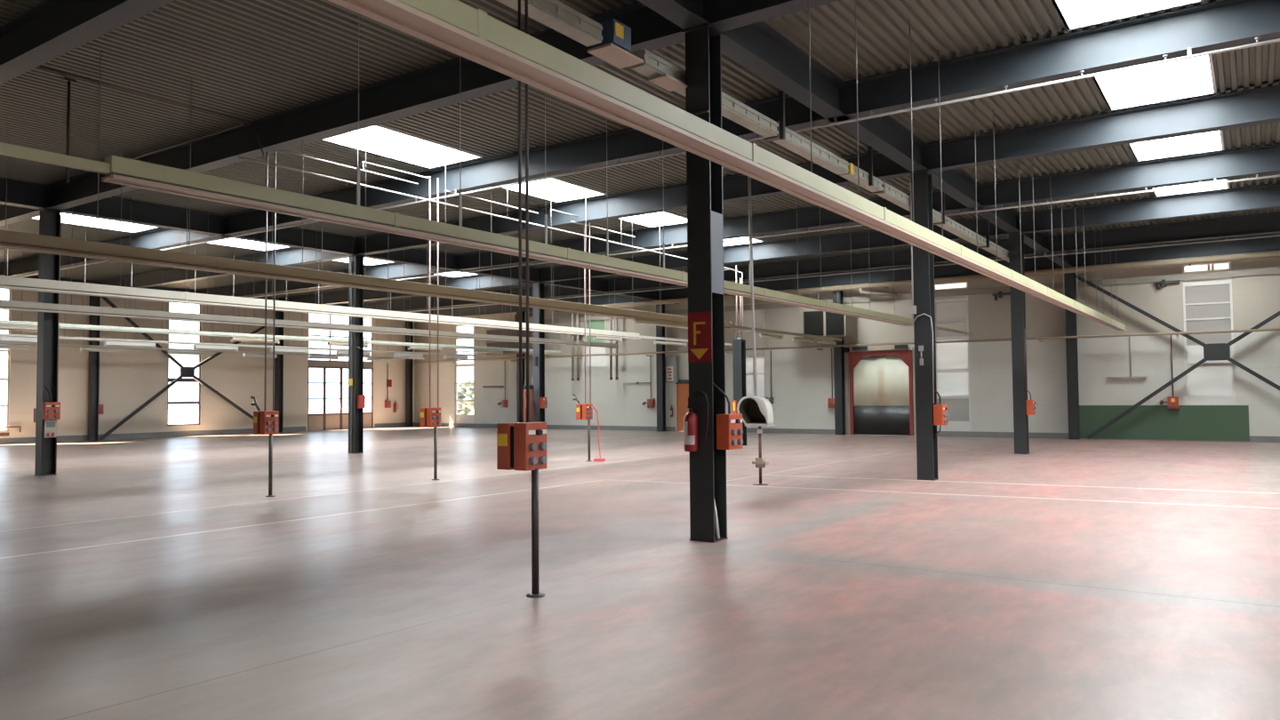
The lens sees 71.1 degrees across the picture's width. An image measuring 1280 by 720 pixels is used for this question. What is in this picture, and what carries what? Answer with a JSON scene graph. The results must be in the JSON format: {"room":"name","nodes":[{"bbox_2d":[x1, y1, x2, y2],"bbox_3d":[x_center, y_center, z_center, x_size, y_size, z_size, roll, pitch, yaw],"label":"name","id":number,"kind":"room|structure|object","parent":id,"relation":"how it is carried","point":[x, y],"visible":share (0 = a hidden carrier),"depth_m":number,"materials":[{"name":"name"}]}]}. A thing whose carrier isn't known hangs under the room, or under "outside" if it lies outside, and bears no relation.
{"room":"factory floor","nodes":[
{"label":"factory floor","id":0,"kind":"room"},
{"bbox_2d":[0,289,414,438],"bbox_3d":[-23.934,-0.223,31.616,0.220,6.500,41.520,-2,-3,34],"label":"wall","id":1,"kind":"structure","parent":0,"point":[129,379],"depth_m":37.15,"materials":[{"name":"paint"}]},
{"bbox_2d":[0,288,10,431],"bbox_3d":[-23.520,-0.110,32.177,0.080,5.390,1.520,-2,-3,34],"label":"window","id":2,"kind":"structure","parent":1,"relation":"in","point":[7,379],"depth_m":32.71,"materials":[{"name":"white"}]},
{"bbox_2d":[99,296,264,439],"bbox_3d":[-18.981,0.361,38.105,0.120,5.738,7.604,-2,-3,34],"label":"brace","id":3,"kind":"object","parent":1,"relation":"attached to","point":[184,372],"visible":0.77,"depth_m":37.50,"materials":[{"name":"black metal"}]},
{"bbox_2d":[167,302,201,425],"bbox_3d":[-19.417,0.084,38.139,0.080,5.390,1.440,-2,-3,34],"label":"window","id":4,"kind":"structure","parent":1,"relation":"in","point":[170,380],"depth_m":38.29,"materials":[{"name":"grey"}]},
{"bbox_2d":[0,422,415,444],"bbox_3d":[-23.784,2.913,31.459,0.025,0.220,41.000,-2,-3,34],"label":"baseboard","id":5,"kind":"structure","parent":1,"relation":"attached to","point":[61,438],"depth_m":37.19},
{"bbox_2d":[307,360,373,431],"bbox_3d":[-14.872,1.769,44.586,0.110,3.360,3.860,-2,-3,34],"label":"door","id":6,"kind":"structure","parent":1,"relation":"in","point":[316,421],"depth_m":44.14,"materials":[{"name":"grey"}]},
{"bbox_2d":[308,314,372,362],"bbox_3d":[-14.934,-1.182,44.725,0.080,2.570,3.860,-2,-3,34],"label":"window","id":7,"kind":"structure","parent":1,"relation":"in","point":[329,336],"depth_m":44.23,"materials":[{"name":"grey"}]},
{"bbox_2d":[0,426,1279,719],"bbox_3d":[-2.580,2.356,16.880,52.100,0.150,41.600,-2,-3,34],"label":"floor","id":8,"kind":"structure","parent":0,"point":[154,578],"depth_m":7.82,"materials":[{"name":"paint"}]},
{"bbox_2d":[34,208,62,475],"bbox_3d":[-12.727,-0.393,19.261,0.344,5.700,0.350,-2,-3,34],"label":"steel column","id":9,"kind":"structure","parent":8,"relation":"on","point":[50,220],"depth_m":19.23,"materials":[{"name":"metal"}]},
{"bbox_2d":[42,385,60,419],"bbox_3d":[-12.572,0.912,19.114,0.269,0.719,0.306,-2,-3,34],"label":"box","id":10,"kind":"object","parent":9,"relation":"attached to","point":[51,411],"visible":1,"depth_m":19.05,"materials":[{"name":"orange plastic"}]},
{"bbox_2d":[87,296,100,440],"bbox_3d":[-21.208,0.267,34.799,0.320,5.720,0.320,-2,-3,34],"label":"steel column","id":11,"kind":"structure","parent":8,"relation":"on","point":[94,300],"depth_m":34.76,"materials":[{"name":"metal"}]},
{"bbox_2d":[250,151,279,496],"bbox_3d":[-6.200,-0.615,14.802,0.530,5.690,0.266,-2,-3,34],"label":"post","id":12,"kind":"object","parent":8,"relation":"on","point":[265,422],"visible":1,"depth_m":14.70,"materials":[{"name":"grey"}]},
{"bbox_2d":[274,310,283,432],"bbox_3d":[-16.673,0.481,41.386,0.320,5.720,0.320,-2,-3,34],"label":"steel column","id":13,"kind":"structure","parent":8,"relation":"on","point":[279,359],"depth_m":41.36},
{"bbox_2d":[347,254,368,453],"bbox_3d":[-8.090,-0.183,25.772,0.600,5.700,0.360,-2,-3,34],"label":"steel column","id":14,"kind":"structure","parent":8,"relation":"on","point":[356,398],"depth_m":25.80,"materials":[{"name":"grey"}]},
{"bbox_2d":[405,320,412,426],"bbox_3d":[-12.303,0.688,47.735,0.320,5.720,0.320,-2,-3,34],"label":"steel column","id":15,"kind":"structure","parent":8,"relation":"on","point":[408,362],"depth_m":47.69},
{"bbox_2d":[419,177,440,479],"bbox_3d":[-4.066,-0.618,17.413,0.410,5.860,0.266,-2,-3,34],"label":"post","id":16,"kind":"object","parent":8,"relation":"on","point":[430,417],"visible":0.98,"depth_m":17.29,"materials":[{"name":"grey"}]},
{"bbox_2d":[516,311,524,422],"bbox_3d":[-5.819,0.477,43.703,0.340,5.720,0.320,-2,-3,34],"label":"steel column","id":17,"kind":"structure","parent":8,"relation":"on","point":[517,312],"depth_m":43.66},
{"bbox_2d":[486,313,533,354],"bbox_3d":[-6.110,-1.228,43.279,3.200,1.900,0.760,-2,-3,34],"label":"heater","id":18,"kind":"object","parent":17,"relation":"attached to","point":[494,332],"visible":0.41,"depth_m":43.13,"materials":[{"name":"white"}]},
{"bbox_2d":[486,328,533,336],"bbox_3d":[-6.246,-1.264,43.082,3.080,0.440,0.050,-2,-3,34],"label":"grille","id":19,"kind":"object","parent":18,"relation":"attached to","point":[494,332],"depth_m":43.15,"materials":[{"name":"brown"}]},
{"bbox_2d":[487,342,533,351],"bbox_3d":[-6.240,-0.625,43.058,3.080,0.480,0.050,-2,-3,34],"label":"grille","id":20,"kind":"object","parent":18,"relation":"attached to","point":[509,345],"depth_m":43.08,"materials":[{"name":"brown"}]},
{"bbox_2d":[496,0,547,598],"bbox_3d":[-0.973,-0.961,7.377,0.410,5.720,0.266,-2,-3,34],"label":"post","id":21,"kind":"object","parent":8,"relation":"on","point":[521,445],"visible":1,"depth_m":7.27,"materials":[{"name":"metal"}]},
{"bbox_2d":[523,384,533,422],"bbox_3d":[-3.986,1.890,32.045,0.370,1.970,0.375,-2,-3,34],"label":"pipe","id":22,"kind":"object","parent":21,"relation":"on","point":[524,386],"visible":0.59,"depth_m":31.93,"materials":[{"name":"metal"}]},
{"bbox_2d":[528,456,537,465],"bbox_3d":[-0.852,0.807,7.167,0.034,0.072,0.072,-2,-3,34],"label":"socket","id":23,"kind":"object","parent":21,"relation":"attached to","point":[532,460],"depth_m":7.15,"materials":[{"name":"grey"}]},
{"bbox_2d":[531,281,544,422],"bbox_3d":[-3.667,0.035,32.426,0.340,5.700,0.375,-2,-3,34],"label":"steel column","id":24,"kind":"structure","parent":8,"relation":"on","point":[538,287],"depth_m":32.39,"materials":[{"name":"metal"}]},
{"bbox_2d":[572,223,592,461],"bbox_3d":[-1.414,-0.467,21.935,0.530,5.860,0.266,-2,-3,34],"label":"post","id":25,"kind":"object","parent":8,"relation":"on","point":[584,411],"visible":0.98,"depth_m":21.82,"materials":[{"name":"grey"}]},
{"bbox_2d":[592,405,605,461],"bbox_3d":[-1.040,1.767,21.620,0.428,1.336,0.312,-2,-3,34],"label":"air hose","id":26,"kind":"object","parent":25,"relation":"hanging from","point":[600,459],"visible":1,"depth_m":21.69,"materials":[{"name":"red"}]},
{"bbox_2d":[656,304,665,431],"bbox_3d":[0.911,0.242,39.078,0.340,5.720,0.320,-2,-3,34],"label":"steel column","id":27,"kind":"structure","parent":8,"relation":"on","point":[660,359],"depth_m":39.00,"materials":[{"name":"metal"}]},
{"bbox_2d":[681,22,727,543],"bbox_3d":[0.736,-0.864,10.008,0.340,5.700,0.350,-2,-3,34],"label":"steel column","id":28,"kind":"structure","parent":8,"relation":"on","point":[703,64],"depth_m":9.93,"materials":[{"name":"grey"}]},
{"bbox_2d":[683,389,708,451],"bbox_3d":[0.618,0.658,9.755,0.286,0.671,0.184,-2,-3,34],"label":"fire extinguisher","id":29,"kind":"object","parent":28,"relation":"attached to","point":[691,420],"visible":1,"depth_m":9.71,"materials":[{"name":"red"}]},
{"bbox_2d":[688,311,711,362],"bbox_3d":[0.657,-0.251,9.861,0.300,0.555,0.009,-2,-3,34],"label":"wall sign","id":30,"kind":"object","parent":28,"relation":"attached to","point":[700,325],"visible":1,"depth_m":9.86,"materials":[{"name":"red"}]},
{"bbox_2d":[714,501,719,539],"bbox_3d":[0.815,1.660,9.829,0.124,0.605,0.050,0,-2,-1],"label":"pipe","id":31,"kind":"object","parent":28,"relation":"on","point":[716,511],"visible":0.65,"depth_m":9.81,"materials":[{"name":"white plastic"}]},
{"bbox_2d":[712,382,743,449],"bbox_3d":[0.964,0.614,9.903,0.289,0.734,0.316,-2,-3,34],"label":"box","id":32,"kind":"object","parent":28,"relation":"attached to","point":[729,426],"visible":0.99,"depth_m":9.78,"materials":[{"name":"orange plastic"}]},
{"bbox_2d":[723,265,746,446],"bbox_3d":[2.755,-0.140,27.988,1.056,5.600,0.374,-2,-3,34],"label":"steel post","id":33,"kind":"object","parent":8,"relation":"on","point":[739,344],"visible":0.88,"depth_m":27.74,"materials":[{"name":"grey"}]},
{"bbox_2d":[736,176,775,485],"bbox_3d":[2.049,-0.598,15.918,0.595,5.600,0.375,-2,-3,34],"label":"hood","id":34,"kind":"object","parent":8,"relation":"on","point":[756,411],"visible":0.98,"depth_m":15.92,"materials":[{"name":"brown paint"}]},
{"bbox_2d":[832,290,845,434],"bbox_3d":[7.650,0.006,34.447,0.340,5.720,0.320,-2,-3,34],"label":"steel column","id":35,"kind":"structure","parent":8,"relation":"on","point":[838,354],"depth_m":34.34,"materials":[{"name":"metal"}]},
{"bbox_2d":[909,168,938,480],"bbox_3d":[5.264,-0.650,16.585,0.381,5.700,0.375,-2,-3,34],"label":"steel column","id":36,"kind":"structure","parent":8,"relation":"on","point":[923,308],"depth_m":16.49,"materials":[{"name":"metal"}]},
{"bbox_2d":[933,389,948,435],"bbox_3d":[5.480,0.923,16.427,0.294,0.918,0.306,-2,-3,34],"label":"box","id":37,"kind":"object","parent":36,"relation":"attached to","point":[940,414],"visible":1,"depth_m":16.30,"materials":[{"name":"orange plastic"}]},
{"bbox_2d":[1008,232,1029,454],"bbox_3d":[9.810,-0.435,23.179,0.352,5.700,0.350,-2,-3,34],"label":"steel column","id":38,"kind":"structure","parent":8,"relation":"on","point":[1018,304],"depth_m":23.07,"materials":[{"name":"metal"}]},
{"bbox_2d":[1024,388,1036,415],"bbox_3d":[10.008,1.044,23.022,0.289,0.729,0.286,-2,-3,34],"label":"box","id":39,"kind":"object","parent":38,"relation":"attached to","point":[1030,404],"visible":1,"depth_m":22.90,"materials":[{"name":"orange plastic"}]},
{"bbox_2d":[1064,272,1079,439],"bbox_3d":[14.377,-0.229,29.824,0.340,5.720,0.320,-2,-3,34],"label":"steel column","id":40,"kind":"structure","parent":8,"relation":"on","point":[1069,280],"depth_m":29.72,"materials":[{"name":"metal"}]},
{"bbox_2d":[1074,274,1279,439],"bbox_3d":[17.695,-0.223,27.491,7.822,5.460,0.120,-2,-3,34],"label":"brace","id":41,"kind":"object","parent":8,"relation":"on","point":[1213,351],"visible":0.98,"depth_m":27.76,"materials":[{"name":"black metal"}]},
{"bbox_2d":[0,0,1279,310],"bbox_3d":[-2.634,-3.974,17.123,51.900,0.120,41.400,-2,-3,34],"label":"ceiling","id":42,"kind":"structure","parent":0,"point":[250,60],"depth_m":14.05,"materials":[{"name":"metal"}]},
{"bbox_2d":[0,0,175,84],"bbox_3d":[-7.079,-3.875,10.634,51.480,0.500,0.280,-2,-3,34],"label":"roof beam","id":43,"kind":"structure","parent":42,"relation":"attached to","point":[50,29],"depth_m":10.40,"materials":[{"name":"metal"}]},
{"bbox_2d":[31,213,156,232],"bbox_3d":[-14.209,-3.751,23.232,1.480,0.340,2.850,-2,-3,34],"label":"window","id":44,"kind":"structure","parent":42,"relation":"attached to","point":[83,220],"depth_m":24.11,"materials":[{"name":"white"}]},
{"bbox_2d":[0,273,423,361],"bbox_3d":[-18.477,-1.645,35.726,0.160,2.856,25.800,-2,-3,34],"label":"rail","id":45,"kind":"object","parent":42,"relation":"hanging from","point":[3,345],"visible":0.86,"depth_m":36.14,"materials":[{"name":"white metal"}]},
{"bbox_2d":[24,275,413,312],"bbox_3d":[-23.611,-2.932,31.500,0.300,0.500,40.950,-2,-3,34],"label":"girder","id":46,"kind":"object","parent":42,"relation":"attached to","point":[28,276],"visible":0.2,"depth_m":37.09,"materials":[{"name":"metal"}]},
{"bbox_2d":[0,250,486,359],"bbox_3d":[-15.419,-1.788,32.411,0.170,2.876,27.800,-2,-3,34],"label":"rail","id":47,"kind":"object","parent":42,"relation":"hanging from","point":[4,338],"visible":0.88,"depth_m":32.36,"materials":[{"name":"white metal"}]},
{"bbox_2d":[208,238,289,251],"bbox_3d":[-11.942,-3.643,26.526,1.480,0.340,2.850,-2,-3,34],"label":"window","id":48,"kind":"structure","parent":42,"relation":"attached to","point":[230,242],"depth_m":27.51,"materials":[{"name":"white"}]},
{"bbox_2d":[0,224,562,356],"bbox_3d":[-11.385,-1.946,29.457,0.130,2.856,27.500,-2,-3,34],"label":"rail","id":49,"kind":"object","parent":42,"relation":"hanging from","point":[4,324],"visible":0.87,"depth_m":28.06,"materials":[{"name":"white"}]},
{"bbox_2d":[0,196,619,348],"bbox_3d":[-9.125,-2.230,23.964,0.189,2.750,29.000,-2,-3,34],"label":"rail","id":50,"kind":"object","parent":42,"relation":"hanging from","point":[10,305],"visible":0.87,"depth_m":22.60,"materials":[{"name":"white metal"}]},
{"bbox_2d":[0,176,659,300],"bbox_3d":[-10.579,-3.388,22.543,0.300,0.500,40.950,-2,-3,34],"label":"girder","id":51,"kind":"object","parent":42,"relation":"attached to","point":[20,193],"visible":0.78,"depth_m":22.59,"materials":[{"name":"metal"}]},
{"bbox_2d":[334,257,391,265],"bbox_3d":[-9.674,-3.536,29.819,1.480,0.340,2.850,-2,-3,34],"label":"window","id":52,"kind":"structure","parent":42,"relation":"attached to","point":[366,261],"depth_m":31.15,"materials":[{"name":"white"}]},
{"bbox_2d":[0,122,731,346],"bbox_3d":[-5.229,-2.254,22.497,0.210,2.881,31.000,-2,-3,34],"label":"rail","id":53,"kind":"object","parent":42,"relation":"hanging from","point":[12,283],"visible":0.91,"depth_m":18.95,"materials":[{"name":"white metal"}]},
{"bbox_2d":[37,65,737,271],"bbox_3d":[-4.233,-3.002,21.107,4.500,1.510,19.400,-2,-3,34],"label":"pipe","id":54,"kind":"object","parent":42,"relation":"hanging from","point":[69,81],"visible":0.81,"depth_m":15.52,"materials":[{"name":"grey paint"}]},
{"bbox_2d":[324,124,482,168],"bbox_3d":[-4.447,-4.092,16.523,1.480,0.340,2.850,-2,-3,34],"label":"window","id":55,"kind":"structure","parent":42,"relation":"attached to","point":[381,140],"depth_m":17.21,"materials":[{"name":"white"}]},
{"bbox_2d":[0,0,839,226],"bbox_3d":[-4.811,-3.768,13.928,51.480,0.500,0.280,-2,-3,34],"label":"roof beam","id":56,"kind":"structure","parent":42,"relation":"attached to","point":[436,86],"depth_m":13.16,"materials":[{"name":"metal"}]},
{"bbox_2d":[0,49,841,344],"bbox_3d":[-2.040,-2.412,19.092,0.210,2.881,33.000,-2,-3,34],"label":"rail","id":57,"kind":"object","parent":42,"relation":"hanging from","point":[12,240],"visible":0.91,"depth_m":14.17,"materials":[{"name":"beige metal"}]},
{"bbox_2d":[434,271,476,277],"bbox_3d":[-7.407,-3.429,33.113,1.480,0.340,2.850,-2,-3,34],"label":"window","id":58,"kind":"structure","parent":42,"relation":"attached to","point":[460,274],"depth_m":34.40,"materials":[{"name":"white"}]},
{"bbox_2d":[0,13,973,335],"bbox_3d":[0.663,-2.651,15.053,0.210,2.760,37.400,-2,-3,34],"label":"rail","id":59,"kind":"object","parent":42,"relation":"hanging from","point":[116,170],"visible":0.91,"depth_m":9.78,"materials":[{"name":"beige metal"}]},
{"bbox_2d":[501,177,607,202],"bbox_3d":[-2.180,-3.985,19.817,1.480,0.340,2.850,-2,-3,34],"label":"window","id":60,"kind":"structure","parent":42,"relation":"attached to","point":[554,189],"depth_m":20.86,"materials":[{"name":"white"}]},
{"bbox_2d":[0,0,1279,276],"bbox_3d":[-2.544,-3.661,17.221,51.480,0.500,0.280,-2,-3,34],"label":"roof beam","id":61,"kind":"structure","parent":42,"relation":"attached to","point":[1223,24],"depth_m":12.87,"materials":[{"name":"metal"}]},
{"bbox_2d":[17,37,1279,277],"bbox_3d":[-3.214,-3.336,17.571,43.000,0.131,0.166,-2,-3,34],"label":"pipe","id":62,"kind":"object","parent":61,"relation":"hanging from","point":[1189,56],"visible":0.8,"depth_m":12.86,"materials":[{"name":"metal"}]},
{"bbox_2d":[618,211,687,227],"bbox_3d":[0.088,-3.878,23.110,1.480,0.340,2.850,-2,-3,34],"label":"window","id":63,"kind":"structure","parent":42,"relation":"attached to","point":[652,220],"depth_m":24.28,"materials":[{"name":"white"}]},
{"bbox_2d":[94,84,1279,287],"bbox_3d":[-0.277,-3.554,20.515,51.480,0.500,0.280,-2,-3,34],"label":"roof beam","id":64,"kind":"structure","parent":42,"relation":"attached to","point":[1258,106],"depth_m":16.46,"materials":[{"name":"metal"}]},
{"bbox_2d":[327,0,1126,331],"bbox_3d":[4.427,-2.778,12.588,0.210,2.760,37.600,-2,-3,34],"label":"rail","id":65,"kind":"object","parent":42,"relation":"hanging from","point":[455,27],"visible":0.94,"depth_m":6.19,"materials":[{"name":"beige metal"}]},
{"bbox_2d":[193,144,1279,296],"bbox_3d":[1.991,-3.447,23.808,51.480,0.500,0.280,-2,-3,34],"label":"roof beam","id":66,"kind":"structure","parent":42,"relation":"attached to","point":[1262,160],"depth_m":20.03,"materials":[{"name":"metal"}]},
{"bbox_2d":[247,174,1279,297],"bbox_3d":[1.331,-3.121,24.175,43.000,0.131,0.166,-2,-3,34],"label":"pipe","id":67,"kind":"object","parent":66,"relation":"hanging from","point":[1272,176],"visible":0.72,"depth_m":20.01,"materials":[{"name":"metal"}]},
{"bbox_2d":[723,236,764,246],"bbox_3d":[2.355,-3.771,26.404,1.480,0.340,2.850,-2,-3,34],"label":"window","id":68,"kind":"structure","parent":42,"relation":"attached to","point":[740,242],"depth_m":27.59,"materials":[{"name":"white"}]},
{"bbox_2d":[278,183,1279,304],"bbox_3d":[4.258,-3.340,27.102,51.480,0.500,0.280,-2,-3,34],"label":"roof beam","id":69,"kind":"structure","parent":42,"relation":"attached to","point":[1265,196],"depth_m":24.24,"materials":[{"name":"metal"}]},
{"bbox_2d":[363,212,1279,311],"bbox_3d":[6.525,-3.232,30.396,51.480,0.500,0.280,-2,-3,34],"label":"roof beam","id":70,"kind":"structure","parent":42,"relation":"attached to","point":[1266,223],"depth_m":28.89,"materials":[{"name":"metal"}]},
{"bbox_2d":[405,234,1279,311],"bbox_3d":[5.883,-2.906,30.787,43.000,0.131,0.166,-2,-3,34],"label":"pipe","id":71,"kind":"object","parent":70,"relation":"hanging from","point":[1257,236],"visible":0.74,"depth_m":28.17,"materials":[{"name":"metal"}]},
{"bbox_2d":[413,233,1279,316],"bbox_3d":[8.982,-3.126,33.717,51.200,0.460,0.300,-2,-3,34],"label":"roof beam","id":72,"kind":"structure","parent":42,"relation":"attached to","point":[1264,244],"depth_m":31.96,"materials":[{"name":"metal"}]},
{"bbox_2d":[637,0,1072,267],"bbox_3d":[2.886,-3.859,13.289,0.300,0.500,40.950,-2,-3,34],"label":"girder","id":73,"kind":"object","parent":42,"relation":"attached to","point":[757,47],"visible":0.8,"depth_m":12.76,"materials":[{"name":"metal"}]},
{"bbox_2d":[496,0,1009,262],"bbox_3d":[2.395,-3.291,13.032,0.300,0.665,28.000,-2,-3,34],"label":"duct","id":74,"kind":"object","parent":73,"relation":"hanging from","point":[610,40],"visible":0.82,"depth_m":10.89,"materials":[{"name":"grey"}]},
{"bbox_2d":[587,42,643,68],"bbox_3d":[-0.246,-3.112,9.179,0.300,0.025,0.570,-2,-3,34],"label":"tray","id":75,"kind":"object","parent":74,"relation":"on","point":[613,53],"depth_m":9.13,"materials":[{"name":"metal"}]},
{"bbox_2d":[648,73,687,91],"bbox_3d":[0.311,-3.072,9.935,0.240,0.025,0.450,-2,-3,34],"label":"tray","id":76,"kind":"object","parent":74,"relation":"on","point":[664,81],"depth_m":9.88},
{"bbox_2d":[1053,0,1204,31],"bbox_3d":[5.257,-4.431,9.854,1.480,0.340,2.850,-2,-3,34],"label":"window","id":77,"kind":"structure","parent":42,"relation":"attached to","point":[1076,13],"depth_m":11.12,"materials":[{"name":"white"}]},
{"bbox_2d":[1092,55,1216,111],"bbox_3d":[7.525,-4.324,13.147,1.480,0.340,2.850,-2,-3,34],"label":"window","id":78,"kind":"structure","parent":42,"relation":"attached to","point":[1195,76],"depth_m":14.05,"materials":[{"name":"white"}]},
{"bbox_2d":[1127,130,1223,161],"bbox_3d":[9.792,-4.217,16.441,1.480,0.340,2.850,-2,-3,34],"label":"window","id":79,"kind":"structure","parent":42,"relation":"attached to","point":[1212,141],"depth_m":17.51,"materials":[{"name":"white"}]},
{"bbox_2d":[1151,179,1229,196],"bbox_3d":[12.059,-4.110,19.735,1.480,0.340,2.850,-2,-3,34],"label":"window","id":80,"kind":"structure","parent":42,"relation":"attached to","point":[1216,187],"depth_m":20.87,"materials":[{"name":"white"}]},
{"bbox_2d":[802,289,856,338],"bbox_3d":[7.274,-1.745,34.377,1.720,1.780,1.215,-2,-3,34],"label":"heater","id":81,"kind":"object","parent":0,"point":[819,323],"visible":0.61,"depth_m":33.89,"materials":[{"name":"black"}]},
{"bbox_2d":[803,311,823,335],"bbox_3d":[6.617,-1.389,34.110,0.800,0.940,0.050,-2,-3,34],"label":"grille","id":82,"kind":"object","parent":81,"relation":"attached to","point":[813,321],"depth_m":34.09,"materials":[{"name":"black"}]},
{"bbox_2d":[825,312,844,335],"bbox_3d":[7.314,-1.414,33.632,0.710,0.940,0.050,-2,-3,34],"label":"grille","id":83,"kind":"object","parent":81,"relation":"attached to","point":[835,323],"depth_m":33.62,"materials":[{"name":"black"}]},
{"bbox_2d":[414,256,1279,436],"bbox_3d":[9.197,-0.419,33.893,51.800,6.500,0.220,-2,-3,34],"label":"wall","id":84,"kind":"structure","parent":0,"point":[801,378],"depth_m":31.83,"materials":[{"name":"paint"}]},
{"bbox_2d":[455,325,473,423],"bbox_3d":[-9.036,0.763,46.382,1.390,5.190,0.080,-2,-3,34],"label":"window","id":85,"kind":"structure","parent":84,"relation":"in","point":[459,418],"depth_m":46.51,"materials":[{"name":"white"}]},
{"bbox_2d":[570,312,579,380],"bbox_3d":[-2.925,-0.650,41.842,0.444,3.220,0.445,-2,-3,34],"label":"pipe","id":86,"kind":"object","parent":84,"relation":"attached to","point":[578,350],"visible":0.64,"depth_m":41.64,"materials":[{"name":"grey"}]},
{"bbox_2d":[585,313,605,366],"bbox_3d":[-2.034,-0.942,41.617,1.180,2.470,0.080,-2,-3,34],"label":"window","id":87,"kind":"structure","parent":84,"relation":"in","point":[598,324],"depth_m":41.62,"materials":[{"name":"white"}]},
{"bbox_2d":[609,316,618,379],"bbox_3d":[-1.096,-0.714,40.585,0.444,3.220,0.445,-2,-3,34],"label":"pipe","id":88,"kind":"object","parent":84,"relation":"attached to","point":[616,318],"visible":0.64,"depth_m":40.38,"materials":[{"name":"grey"}]},
{"bbox_2d":[642,354,654,407],"bbox_3d":[0.354,0.945,39.671,0.510,2.330,0.218,-2,-3,34],"label":"box","id":89,"kind":"object","parent":84,"relation":"attached to","point":[650,403],"visible":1,"depth_m":39.56,"materials":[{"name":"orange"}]},
{"bbox_2d":[665,355,678,382],"bbox_3d":[1.387,0.398,38.967,0.540,1.150,0.224,-2,-3,34],"label":"upper cabinet","id":90,"kind":"object","parent":84,"relation":"attached to","point":[671,361],"visible":1,"depth_m":38.85,"materials":[{"name":"grey"}]},
{"bbox_2d":[675,379,688,431],"bbox_3d":[1.978,1.969,38.687,0.940,2.220,0.142,-2,-3,34],"label":"door","id":91,"kind":"structure","parent":84,"relation":"in","point":[682,386],"depth_m":38.78,"materials":[{"name":"wood"}]},
{"bbox_2d":[735,303,765,396],"bbox_3d":[4.588,-0.408,37.042,1.360,3.800,0.080,-2,-3,34],"label":"window","id":92,"kind":"structure","parent":84,"relation":"in","point":[759,314],"depth_m":36.93,"materials":[{"name":"white"}]},
{"bbox_2d":[827,348,834,407],"bbox_3d":[7.446,0.698,34.820,0.300,2.330,0.180,-2,-3,34],"label":"box","id":93,"kind":"object","parent":84,"relation":"attached to","point":[830,401],"visible":0.87,"depth_m":34.80,"materials":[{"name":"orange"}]},
{"bbox_2d":[414,423,1279,442],"bbox_3d":[9.031,2.735,33.756,51.500,0.190,0.025,-2,-3,34],"label":"baseboard","id":94,"kind":"structure","parent":84,"relation":"attached to","point":[1252,438],"depth_m":35.09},
{"bbox_2d":[425,328,1279,363],"bbox_3d":[8.650,-0.556,33.810,48.000,0.198,0.535,-2,-3,34],"label":"pipe","id":95,"kind":"object","parent":84,"relation":"attached to","point":[1272,329],"visible":0.87,"depth_m":32.08,"materials":[{"name":"metal"}]},
{"bbox_2d":[476,266,1279,327],"bbox_3d":[10.914,-2.400,32.606,46.800,0.210,0.060,-2,-3,34],"label":"trim","id":96,"kind":"structure","parent":84,"relation":"attached to","point":[1276,270],"depth_m":31.32,"materials":[{"name":"metal"}]},
{"bbox_2d":[842,344,916,435],"bbox_3d":[9.063,1.149,33.777,2.900,3.360,0.360,-2,-3,34],"label":"door","id":97,"kind":"structure","parent":84,"relation":"in","point":[881,385],"depth_m":33.85,"materials":[{"name":"red paint"}]},
{"bbox_2d":[934,280,970,431],"bbox_3d":[11.298,-0.108,32.413,1.240,5.430,0.080,-2,-3,34],"label":"window","id":98,"kind":"structure","parent":84,"relation":"in","point":[951,312],"depth_m":32.37,"materials":[{"name":"white"}]},
{"bbox_2d":[1106,336,1146,379],"bbox_3d":[15.799,-0.056,29.121,1.140,1.385,0.104,-2,-3,34],"label":"wall lamp","id":99,"kind":"object","parent":84,"relation":"attached to","point":[1140,377],"visible":1,"depth_m":29.08,"materials":[{"name":"white plastic"}]},
{"bbox_2d":[1079,405,1249,440],"bbox_3d":[16.567,1.991,28.589,4.750,1.090,0.028,-2,-3,34],"label":"wall panel","id":100,"kind":"object","parent":84,"relation":"attached to","point":[1187,422],"visible":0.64,"depth_m":28.42,"materials":[{"name":"paint"}]},
{"bbox_2d":[1154,279,1180,289],"bbox_3d":[16.782,-2.412,28.516,0.700,0.300,0.145,-2,-3,34],"label":"security camera","id":101,"kind":"object","parent":84,"relation":"attached to","point":[1164,282],"depth_m":28.51,"materials":[{"name":"grey"}]},
{"bbox_2d":[1160,335,1178,408],"bbox_3d":[16.730,0.370,28.378,0.510,2.330,0.218,-2,-3,34],"label":"box","id":102,"kind":"object","parent":84,"relation":"attached to","point":[1172,402],"visible":0.94,"depth_m":28.31,"materials":[{"name":"orange"}]},
{"bbox_2d":[1182,260,1235,404],"bbox_3d":[17.761,-0.834,27.988,1.300,4.430,0.080,-2,-3,34],"label":"window","id":103,"kind":"structure","parent":84,"relation":"in","point":[1207,303],"depth_m":27.98,"materials":[{"name":"white"}]},
{"bbox_3d":[16.343,-4.329,4.041,0.300,0.500,40.950,-2,-3,34],"label":"girder","id":104,"kind":"object","parent":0,"visible":0},
{"bbox_2d":[555,250,1279,311],"bbox_3d":[12.263,-2.745,31.230,39.000,0.588,0.544,-2,-3,34],"label":"pipe","id":105,"kind":"object","parent":104,"relation":"hanging from","point":[1189,260],"visible":0.62,"depth_m":30.34,"materials":[{"name":"black metal"}]},
{"label":"outside","id":106,"kind":"structure","parent":0,"visible":0},
{"bbox_2d":[0,406,473,430],"bbox_3d":[-18.766,3.614,43.162,200.000,0.130,170.000,-2,-3,34],"label":"ground","id":107,"kind":"structure","parent":106,"point":[182,416],"depth_m":99.86,"materials":[{"name":"white"}]},
{"bbox_2d":[457,378,473,414],"bbox_3d":[-5.842,2.356,51.324,14.342,2.745,1.721,-2,-3,34],"label":"foliage","id":108,"kind":"object","parent":107,"relation":"on","point":[461,391],"visible":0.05,"depth_m":54.66,"materials":[{"name":"green plant"}]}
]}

